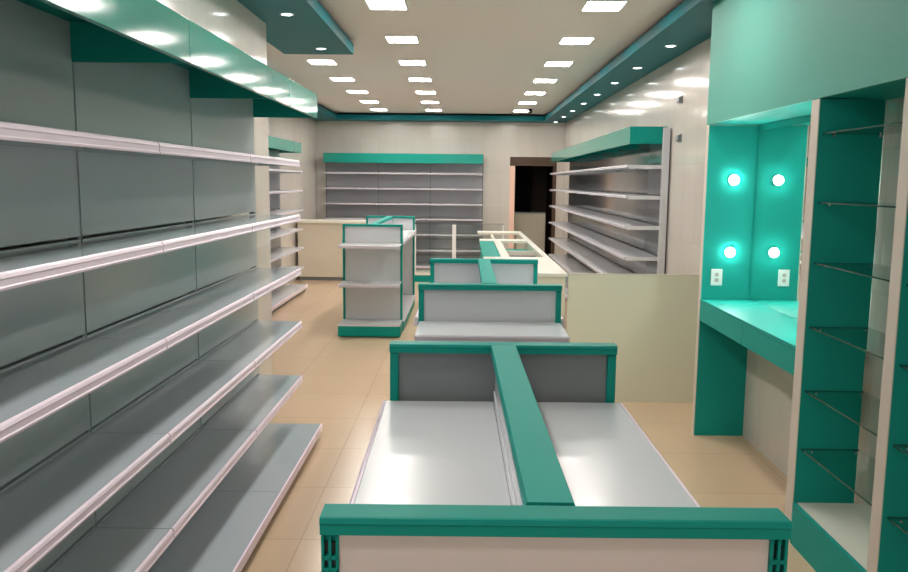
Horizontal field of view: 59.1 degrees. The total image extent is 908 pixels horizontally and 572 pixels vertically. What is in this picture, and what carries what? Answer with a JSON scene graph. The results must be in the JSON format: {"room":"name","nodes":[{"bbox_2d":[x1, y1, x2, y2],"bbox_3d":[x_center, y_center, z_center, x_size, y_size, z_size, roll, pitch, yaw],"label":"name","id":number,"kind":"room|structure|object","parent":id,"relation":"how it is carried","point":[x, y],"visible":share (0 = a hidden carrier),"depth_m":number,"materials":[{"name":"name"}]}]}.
{"room":"pharmacy","nodes":[
{"label":"pharmacy","id":0,"kind":"room"},
{"bbox_2d":[0,0,272,374],"bbox_3d":[-2.095,-0.022,1.560,1.430,2.800,8.440,1,7,1],"label":"wall","id":1,"kind":"structure","parent":0,"point":[229,20],"depth_m":5.12,"materials":[{"name":"paint"}]},
{"bbox_2d":[237,0,326,23],"bbox_3d":[-1.154,-1.327,1.427,0.425,0.082,8.340,1,7,1],"label":"trim","id":2,"kind":"structure","parent":1,"relation":"attached to","point":[268,11],"depth_m":5.17,"materials":[{"name":"blue paint"}]},
{"bbox_2d":[280,12,293,15],"bbox_3d":[-1.093,-1.777,5.231,0.092,0.007,0.092,1,7,1],"label":"recessed light","id":3,"kind":"object","parent":2,"relation":"in","point":[282,13],"visible":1,"depth_m":5.22,"materials":[{"name":"white plastic"}]},
{"bbox_2d":[266,13,353,54],"bbox_3d":[-1.173,-1.952,6.228,0.600,0.082,1.340,1,7,1],"label":"trim","id":4,"kind":"structure","parent":1,"relation":"attached to","point":[287,38],"depth_m":6.17,"materials":[{"name":"blue paint"}]},
{"bbox_2d":[268,118,316,283],"bbox_3d":[-2.636,-1.162,10.294,0.100,2.800,9.160,1,7,1],"label":"wall","id":5,"kind":"structure","parent":0,"point":[300,130],"depth_m":13.00,"materials":[{"name":"paint"}]},
{"bbox_2d":[310,104,339,120],"bbox_3d":[-2.349,-2.461,10.061,0.450,0.082,9.040,1,7,1],"label":"trim","id":6,"kind":"structure","parent":5,"relation":"attached to","point":[323,114],"depth_m":13.56,"materials":[{"name":"blue paint"}]},
{"bbox_2d":[316,121,564,267],"bbox_3d":[-0.257,-1.718,14.747,4.530,2.800,0.120,1,7,1],"label":"wall","id":7,"kind":"structure","parent":0,"point":[497,142],"depth_m":14.58,"materials":[{"name":"paint"}]},
{"bbox_2d":[337,113,544,115],"bbox_3d":[-0.230,-3.025,14.329,3.665,0.099,0.370,1,7,1],"label":"trim","id":8,"kind":"structure","parent":7,"relation":"attached to","point":[337,113],"depth_m":14.14,"materials":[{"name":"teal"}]},
{"bbox_2d":[337,114,544,122],"bbox_3d":[-0.231,-2.993,14.309,3.665,0.082,0.420,1,7,1],"label":"trim","id":9,"kind":"structure","parent":7,"relation":"attached to","point":[399,118],"depth_m":14.11,"materials":[{"name":"blue paint"}]},
{"bbox_2d":[508,166,514,248],"bbox_3d":[1.060,-1.257,14.775,0.095,1.905,0.105,1,7,1],"label":"trim","id":10,"kind":"structure","parent":7,"relation":"attached to","point":[512,168],"depth_m":14.69,"materials":[{"name":"beige"}]},
{"bbox_2d":[510,157,556,260],"bbox_3d":[1.439,-1.333,14.771,0.850,2.065,0.142,1,7,1],"label":"trim","id":11,"kind":"structure","parent":7,"relation":"attached to","point":[514,161],"depth_m":14.59,"materials":[{"name":"brown wood"}]},
{"bbox_2d":[266,0,684,115],"bbox_3d":[-0.367,-2.030,5.893,4.730,0.100,17.600,1,7,1],"label":"ceiling","id":12,"kind":"structure","parent":0,"point":[480,56],"depth_m":7.54,"materials":[{"name":"paint"}]},
{"bbox_2d":[306,59,337,64],"bbox_3d":[-1.340,-2.278,8.134,0.274,0.010,0.314,1,7,1],"label":"recessed light","id":13,"kind":"object","parent":12,"relation":"in","point":[311,61],"visible":1,"depth_m":8.10,"materials":[{"name":"white plastic"}]},
{"bbox_2d":[308,60,334,63],"bbox_3d":[-1.340,-2.279,8.134,0.250,0.007,0.290,1,7,1],"label":"diffuser","id":14,"kind":"object","parent":13,"relation":"attached to","point":[310,61],"depth_m":8.10,"materials":[{"name":"white plastic"}]},
{"bbox_2d":[329,77,355,80],"bbox_3d":[-1.321,-2.451,9.468,0.274,0.010,0.314,1,7,1],"label":"recessed light","id":15,"kind":"object","parent":12,"relation":"in","point":[331,78],"visible":1,"depth_m":9.45,"materials":[{"name":"white plastic"}]},
{"bbox_2d":[331,78,353,80],"bbox_3d":[-1.321,-2.452,9.468,0.250,0.007,0.290,1,7,1],"label":"diffuser","id":16,"kind":"object","parent":15,"relation":"attached to","point":[333,79],"depth_m":9.50,"materials":[{"name":"white plastic"}]},
{"bbox_2d":[346,90,368,92],"bbox_3d":[-1.302,-2.624,10.802,0.274,0.010,0.314,1,7,1],"label":"recessed light","id":17,"kind":"object","parent":12,"relation":"in","point":[348,91],"visible":1,"depth_m":10.76,"materials":[{"name":"white plastic"}]},
{"bbox_2d":[348,91,366,92],"bbox_3d":[-1.302,-2.626,10.801,0.250,0.007,0.290,1,7,1],"label":"diffuser","id":18,"kind":"object","parent":17,"relation":"attached to","point":[348,91],"depth_m":10.82,"materials":[{"name":"white plastic"}]},
{"bbox_2d":[359,100,379,102],"bbox_3d":[-1.283,-2.797,12.135,0.274,0.010,0.314,1,7,1],"label":"recessed light","id":19,"kind":"object","parent":12,"relation":"in","point":[361,101],"visible":1,"depth_m":12.10,"materials":[{"name":"white plastic"}]},
{"bbox_2d":[361,101,377,102],"bbox_3d":[-1.283,-2.799,12.135,0.250,0.007,0.290,1,7,1],"label":"diffuser","id":20,"kind":"object","parent":19,"relation":"attached to","point":[361,101],"depth_m":12.17,"materials":[{"name":"white plastic"}]},
{"bbox_2d":[370,108,387,110],"bbox_3d":[-1.264,-2.970,13.469,0.274,0.010,0.314,1,7,1],"label":"recessed light","id":21,"kind":"object","parent":12,"relation":"in","point":[372,109],"visible":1,"depth_m":13.44,"materials":[{"name":"white plastic"}]},
{"bbox_2d":[364,0,407,9],"bbox_3d":[-0.459,-1.921,5.455,0.274,0.010,0.314,1,7,1],"label":"recessed light","id":22,"kind":"object","parent":12,"relation":"in","point":[372,4],"visible":1,"depth_m":5.46,"materials":[{"name":"white plastic"}]},
{"bbox_2d":[384,35,418,42],"bbox_3d":[-0.440,-2.094,6.789,0.274,0.010,0.314,1,7,1],"label":"recessed light","id":23,"kind":"object","parent":12,"relation":"in","point":[390,38],"visible":1,"depth_m":6.79,"materials":[{"name":"white plastic"}]},
{"bbox_2d":[386,37,417,42],"bbox_3d":[-0.440,-2.095,6.789,0.250,0.007,0.290,1,7,1],"label":"diffuser","id":24,"kind":"object","parent":23,"relation":"attached to","point":[389,39],"depth_m":6.80,"materials":[{"name":"white plastic"}]},
{"bbox_2d":[398,60,426,65],"bbox_3d":[-0.420,-2.267,8.123,0.274,0.010,0.314,1,7,1],"label":"recessed light","id":25,"kind":"object","parent":12,"relation":"in","point":[401,62],"visible":1,"depth_m":8.10,"materials":[{"name":"white plastic"}]},
{"bbox_2d":[400,61,424,64],"bbox_3d":[-0.420,-2.268,8.122,0.250,0.007,0.290,1,7,1],"label":"diffuser","id":26,"kind":"object","parent":25,"relation":"attached to","point":[401,62],"depth_m":8.13,"materials":[{"name":"white plastic"}]},
{"bbox_2d":[407,77,431,81],"bbox_3d":[-0.402,-2.440,9.456,0.274,0.010,0.314,1,7,1],"label":"recessed light","id":27,"kind":"object","parent":12,"relation":"in","point":[409,78],"visible":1,"depth_m":9.44,"materials":[{"name":"white plastic"}]},
{"bbox_2d":[409,78,430,80],"bbox_3d":[-0.402,-2.442,9.456,0.250,0.007,0.290,1,7,1],"label":"diffuser","id":28,"kind":"object","parent":27,"relation":"attached to","point":[410,79],"depth_m":9.44,"materials":[{"name":"white plastic"}]},
{"bbox_2d":[415,91,435,93],"bbox_3d":[-0.383,-2.613,10.790,0.274,0.010,0.314,1,7,1],"label":"recessed light","id":29,"kind":"object","parent":12,"relation":"in","point":[416,92],"visible":1,"depth_m":10.80,"materials":[{"name":"white plastic"}]},
{"bbox_2d":[420,101,438,103],"bbox_3d":[-0.363,-2.787,12.123,0.274,0.010,0.314,1,7,1],"label":"recessed light","id":30,"kind":"object","parent":12,"relation":"in","point":[434,102],"visible":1,"depth_m":12.15,"materials":[{"name":"white plastic"}]},
{"bbox_2d":[425,109,441,110],"bbox_3d":[-0.344,-2.960,13.457,0.274,0.010,0.314,1,7,1],"label":"recessed light","id":31,"kind":"object","parent":12,"relation":"in","point":[425,109],"visible":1,"depth_m":13.42,"materials":[{"name":"white plastic"}]},
{"bbox_2d":[513,110,527,111],"bbox_3d":[1.130,-2.943,13.438,0.274,0.010,0.314,1,7,1],"label":"recessed light","id":32,"kind":"object","parent":12,"relation":"in","point":[513,110],"visible":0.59,"depth_m":13.45,"materials":[{"name":"white plastic"}]},
{"bbox_2d":[518,102,536,103],"bbox_3d":[1.111,-2.769,12.105,0.274,0.010,0.314,1,7,1],"label":"recessed light","id":33,"kind":"object","parent":12,"relation":"in","point":[519,102],"visible":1,"depth_m":12.08,"materials":[{"name":"white plastic"}]},
{"bbox_2d":[524,92,545,94],"bbox_3d":[1.092,-2.596,10.771,0.274,0.010,0.314,1,7,1],"label":"recessed light","id":34,"kind":"object","parent":12,"relation":"in","point":[526,93],"visible":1,"depth_m":10.79,"materials":[{"name":"white plastic"}]},
{"bbox_2d":[532,79,557,82],"bbox_3d":[1.073,-2.423,9.437,0.274,0.010,0.314,1,7,1],"label":"recessed light","id":35,"kind":"object","parent":12,"relation":"in","point":[534,80],"visible":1,"depth_m":9.42,"materials":[{"name":"white plastic"}]},
{"bbox_2d":[534,79,555,81],"bbox_3d":[1.073,-2.425,9.437,0.250,0.007,0.290,1,7,1],"label":"diffuser","id":36,"kind":"object","parent":35,"relation":"attached to","point":[535,80],"depth_m":9.41,"materials":[{"name":"white plastic"}]},
{"bbox_2d":[543,61,573,66],"bbox_3d":[1.054,-2.250,8.104,0.274,0.010,0.314,1,7,1],"label":"recessed light","id":37,"kind":"object","parent":12,"relation":"in","point":[547,63],"visible":1,"depth_m":8.07,"materials":[{"name":"white plastic"}]},
{"bbox_2d":[545,62,571,65],"bbox_3d":[1.054,-2.252,8.104,0.250,0.007,0.290,1,7,1],"label":"diffuser","id":38,"kind":"object","parent":37,"relation":"attached to","point":[546,63],"depth_m":8.07,"materials":[{"name":"white plastic"}]},
{"bbox_2d":[558,37,595,43],"bbox_3d":[1.035,-2.077,6.770,0.274,0.010,0.314,1,7,1],"label":"recessed light","id":39,"kind":"object","parent":12,"relation":"in","point":[564,40],"visible":1,"depth_m":6.75,"materials":[{"name":"white plastic"}]},
{"bbox_2d":[580,0,627,11],"bbox_3d":[1.016,-1.904,5.436,0.274,0.010,0.314,1,7,1],"label":"recessed light","id":40,"kind":"object","parent":12,"relation":"in","point":[590,5],"visible":1,"depth_m":5.42,"materials":[{"name":"white plastic"}]},
{"bbox_2d":[582,2,624,10],"bbox_3d":[1.016,-1.905,5.436,0.250,0.007,0.290,1,7,1],"label":"diffuser","id":41,"kind":"object","parent":40,"relation":"attached to","point":[588,6],"depth_m":5.45,"materials":[{"name":"white plastic"}]},
{"bbox_2d":[241,278,815,571],"bbox_3d":[-0.378,0.691,7.457,4.730,0.100,20.000,1,7,1],"label":"floor","id":42,"kind":"structure","parent":0,"point":[344,387],"depth_m":5.04,"materials":[{"name":"tile"}]},
{"bbox_2d":[0,0,321,571],"bbox_3d":[-1.065,0.265,2.132,0.423,2.105,5.582,1,7,1],"label":"wall shelving","id":43,"kind":"object","parent":42,"relation":"on","point":[144,441],"visible":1,"depth_m":2.79,"materials":[{"name":"grey metal"}]},
{"bbox_2d":[268,135,307,312],"bbox_3d":[-2.366,-0.777,9.952,0.418,2.130,3.362,1,7,1],"label":"wall shelving","id":44,"kind":"object","parent":42,"relation":"on","point":[285,293],"visible":0.31,"depth_m":11.03,"materials":[{"name":"grey metal"}]},
{"bbox_2d":[296,219,365,280],"bbox_3d":[-1.587,-0.588,13.077,1.880,0.965,0.520,1,7,1],"label":"counter","id":45,"kind":"object","parent":42,"relation":"on","point":[321,258],"depth_m":12.87,"materials":[{"name":"beige laminate"}]},
{"bbox_2d":[296,219,365,222],"bbox_3d":[-1.582,-1.050,13.017,1.880,0.035,0.520,1,7,1],"label":"countertop","id":46,"kind":"structure","parent":45,"relation":"on","point":[302,220],"depth_m":12.77,"materials":[{"name":"beige"}]},
{"bbox_2d":[338,216,415,336],"bbox_3d":[-0.854,-0.194,9.374,0.682,1.151,2.438,1,7,1],"label":"shelving","id":47,"kind":"object","parent":42,"relation":"on","point":[378,283],"visible":1,"depth_m":8.51,"materials":[{"name":"white metal"}]},
{"bbox_2d":[323,153,483,269],"bbox_3d":[-0.915,-1.340,14.524,2.882,2.095,0.418,1,7,1],"label":"wall shelving","id":48,"kind":"object","parent":42,"relation":"on","point":[348,192],"visible":0.75,"depth_m":14.64,"materials":[{"name":"grey metal"}]},
{"bbox_2d":[415,222,503,281],"bbox_3d":[0.082,-0.552,13.022,1.420,0.940,0.430,1,7,1],"label":"display case","id":49,"kind":"object","parent":42,"relation":"on","point":[420,275],"visible":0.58,"depth_m":12.88,"materials":[{"name":"clear glass"},{"name":"cream laminate"},{"name":"green paint"}]},
{"bbox_2d":[417,253,480,255],"bbox_3d":[0.082,-0.506,13.033,1.380,0.006,0.300,1,7,1],"label":"glass shelf","id":50,"kind":"object","parent":49,"relation":"attached to","point":[419,254],"depth_m":13.01,"materials":[{"name":"clear glass"}]},
{"bbox_2d":[417,238,489,239],"bbox_3d":[0.084,-0.764,13.000,1.380,0.006,0.300,1,7,1],"label":"glass shelf","id":51,"kind":"object","parent":49,"relation":"attached to","point":[417,238],"depth_m":13.00,"materials":[{"name":"glass"}]},
{"bbox_2d":[479,241,500,258],"bbox_3d":[0.346,0.089,8.092,0.157,0.945,1.935,1,7,1],"label":"base cabinet","id":52,"kind":"object","parent":42,"relation":"on","point":[488,248],"visible":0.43,"depth_m":7.88,"materials":[{"name":"green paint"}]},
{"bbox_2d":[414,258,569,341],"bbox_3d":[0.161,0.508,4.055,0.682,1.151,1.578,1,7,1],"label":"shelving","id":53,"kind":"object","parent":42,"relation":"on","point":[464,299],"visible":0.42,"depth_m":3.57,"materials":[{"name":"white metal"}]},
{"bbox_2d":[477,231,548,256],"bbox_3d":[0.575,-0.029,8.999,0.580,0.950,3.770,1,7,1],"label":"display case","id":54,"kind":"object","parent":42,"relation":"on","point":[525,247],"visible":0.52,"depth_m":8.91,"materials":[{"name":"beige laminate"}]},
{"bbox_2d":[509,255,534,256],"bbox_3d":[0.633,-0.206,7.533,0.328,0.080,0.890,1,7,1],"label":"shelf","id":55,"kind":"object","parent":54,"relation":"attached to","point":[509,255],"depth_m":7.96,"materials":[{"name":"grey"}]},
{"bbox_2d":[483,257,567,327],"bbox_3d":[0.537,0.296,6.493,0.585,0.950,1.265,1,7,1],"label":"counter","id":56,"kind":"object","parent":42,"relation":"on","point":[549,272],"depth_m":5.86,"materials":[{"name":"beige laminate"}]},
{"bbox_2d":[483,257,567,276],"bbox_3d":[0.541,-0.163,6.433,0.585,0.025,1.265,1,7,1],"label":"countertop","id":57,"kind":"structure","parent":56,"relation":"on","point":[547,267],"depth_m":6.27,"materials":[{"name":"beige"}]},
{"bbox_2d":[514,212,545,251],"bbox_3d":[1.416,-0.875,15.195,0.585,1.045,0.420,1,7,1],"label":"storage cabinet","id":58,"kind":"object","parent":42,"relation":"on","point":[531,224],"visible":0.57,"depth_m":14.97,"materials":[{"name":"grey"}]},
{"bbox_2d":[319,341,791,571],"bbox_3d":[0.132,0.806,1.754,0.682,1.151,1.219,1,7,0],"label":"shelving","id":59,"kind":"object","parent":42,"relation":"on","point":[480,456],"visible":1,"depth_m":1.55,"materials":[{"name":"white metal"}]},
{"bbox_2d":[548,126,670,299],"bbox_3d":[1.724,-0.774,10.351,0.403,2.100,6.536,1,7,1],"label":"wall shelving","id":60,"kind":"object","parent":42,"relation":"on","point":[623,160],"visible":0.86,"depth_m":8.69,"materials":[{"name":"grey metal"},{"name":"green paint"}]},
{"bbox_2d":[566,273,698,402],"bbox_3d":[1.298,0.384,5.868,0.945,0.951,0.031,1,7,1],"label":"counter","id":61,"kind":"object","parent":42,"relation":"on","point":[651,319],"visible":0.79,"depth_m":5.84,"materials":[{"name":"beige laminate"}]},
{"bbox_2d":[692,101,885,435],"bbox_3d":[1.696,0.081,4.308,0.316,1.962,1.510,1,7,1],"label":"vanity unit","id":62,"kind":"object","parent":42,"relation":"on","point":[754,194],"visible":0.72,"depth_m":4.90,"materials":[{"name":"green laminate"}]},
{"bbox_2d":[700,299,866,349],"bbox_3d":[1.695,0.187,4.301,0.316,0.018,1.466,1,7,1],"label":"countertop","id":63,"kind":"structure","parent":62,"relation":"on","point":[778,326],"depth_m":4.35,"materials":[{"name":"green laminate"}]},
{"bbox_2d":[749,101,885,346],"bbox_3d":[1.851,-0.354,4.227,0.014,1.076,1.463,1,7,1],"label":"mirror","id":64,"kind":"object","parent":63,"relation":"on","point":[780,153],"depth_m":4.56,"materials":[{"name":"mirror"}]},
{"bbox_2d":[785,99,902,571],"bbox_3d":[1.680,0.226,3.193,0.316,1.962,0.739,1,7,1],"label":"tower","id":65,"kind":"object","parent":42,"relation":"on","point":[830,531],"visible":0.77,"depth_m":3.46,"materials":[{"name":"green laminate"}]},
{"bbox_2d":[818,263,890,279],"bbox_3d":[1.675,-0.054,3.118,0.256,0.006,0.657,1,7,1],"label":"glass shelf","id":66,"kind":"object","parent":65,"relation":"attached to","point":[877,271],"depth_m":3.22,"materials":[{"name":"clear glass"}]},
{"bbox_2d":[829,202,895,205],"bbox_3d":[1.677,-0.312,3.085,0.256,0.006,0.657,1,7,1],"label":"glass shelf","id":67,"kind":"object","parent":65,"relation":"attached to","point":[830,203],"depth_m":3.20,"materials":[{"name":"clear glass"}]},
{"bbox_2d":[829,124,901,134],"bbox_3d":[1.680,-0.599,3.047,0.256,0.006,0.657,1,7,1],"label":"glass shelf","id":68,"kind":"object","parent":65,"relation":"attached to","point":[884,129],"depth_m":3.17,"materials":[{"name":"clear glass"}]},
{"bbox_2d":[866,78,907,571],"bbox_3d":[1.669,0.325,2.429,0.316,1.962,0.800,1,7,1],"label":"display shelf","id":69,"kind":"object","parent":42,"relation":"on","point":[888,536],"visible":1,"depth_m":2.80,"materials":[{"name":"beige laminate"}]},
{"bbox_2d":[531,166,552,254],"bbox_3d":[1.473,-1.705,15.944,1.100,2.500,2.300,1,7,1],"label":"wall","id":70,"kind":"structure","parent":0,"point":[541,176],"depth_m":16.92,"materials":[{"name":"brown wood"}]},
{"bbox_2d":[514,166,531,211],"bbox_3d":[1.281,-1.563,15.921,0.520,2.180,0.062,1,7,1],"label":"curtain","id":71,"kind":"object","parent":70,"relation":"hanging from","point":[523,174],"visible":0.22,"depth_m":15.87,"materials":[{"name":"black fabric"}]},
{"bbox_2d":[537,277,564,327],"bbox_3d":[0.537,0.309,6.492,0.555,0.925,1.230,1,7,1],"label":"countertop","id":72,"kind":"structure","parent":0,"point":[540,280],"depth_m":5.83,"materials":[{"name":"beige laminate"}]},
{"bbox_2d":[562,37,904,508],"bbox_3d":[1.934,-0.566,6.051,0.100,2.800,17.600,1,7,1],"label":"wall","id":73,"kind":"structure","parent":0,"point":[650,100],"depth_m":6.10,"materials":[{"name":"paint"}]},
{"bbox_2d":[543,0,718,122],"bbox_3d":[1.689,-1.877,5.874,0.415,0.082,17.380,1,7,1],"label":"ceiling soffit","id":74,"kind":"structure","parent":73,"relation":"attached to","point":[689,24],"depth_m":6.82,"materials":[{"name":"blue paint"}]},
{"bbox_2d":[675,134,681,141],"bbox_3d":[1.885,-1.243,6.720,0.030,0.064,0.100,1,7,1],"label":"wall bracket","id":75,"kind":"object","parent":73,"relation":"attached to","point":[678,138],"visible":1,"depth_m":6.68,"materials":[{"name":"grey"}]},
{"bbox_2d":[676,95,682,103],"bbox_3d":[1.889,-1.558,6.699,0.030,0.064,0.100,1,7,1],"label":"wall bracket","id":76,"kind":"object","parent":73,"relation":"attached to","point":[679,100],"visible":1,"depth_m":6.66,"materials":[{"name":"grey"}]},
{"bbox_2d":[707,0,907,124],"bbox_3d":[1.690,-1.079,2.831,0.315,0.714,4.140,1,7,1],"label":"fascia","id":77,"kind":"object","parent":73,"relation":"attached to","point":[769,59],"visible":1,"depth_m":3.59,"materials":[{"name":"teal paint"}]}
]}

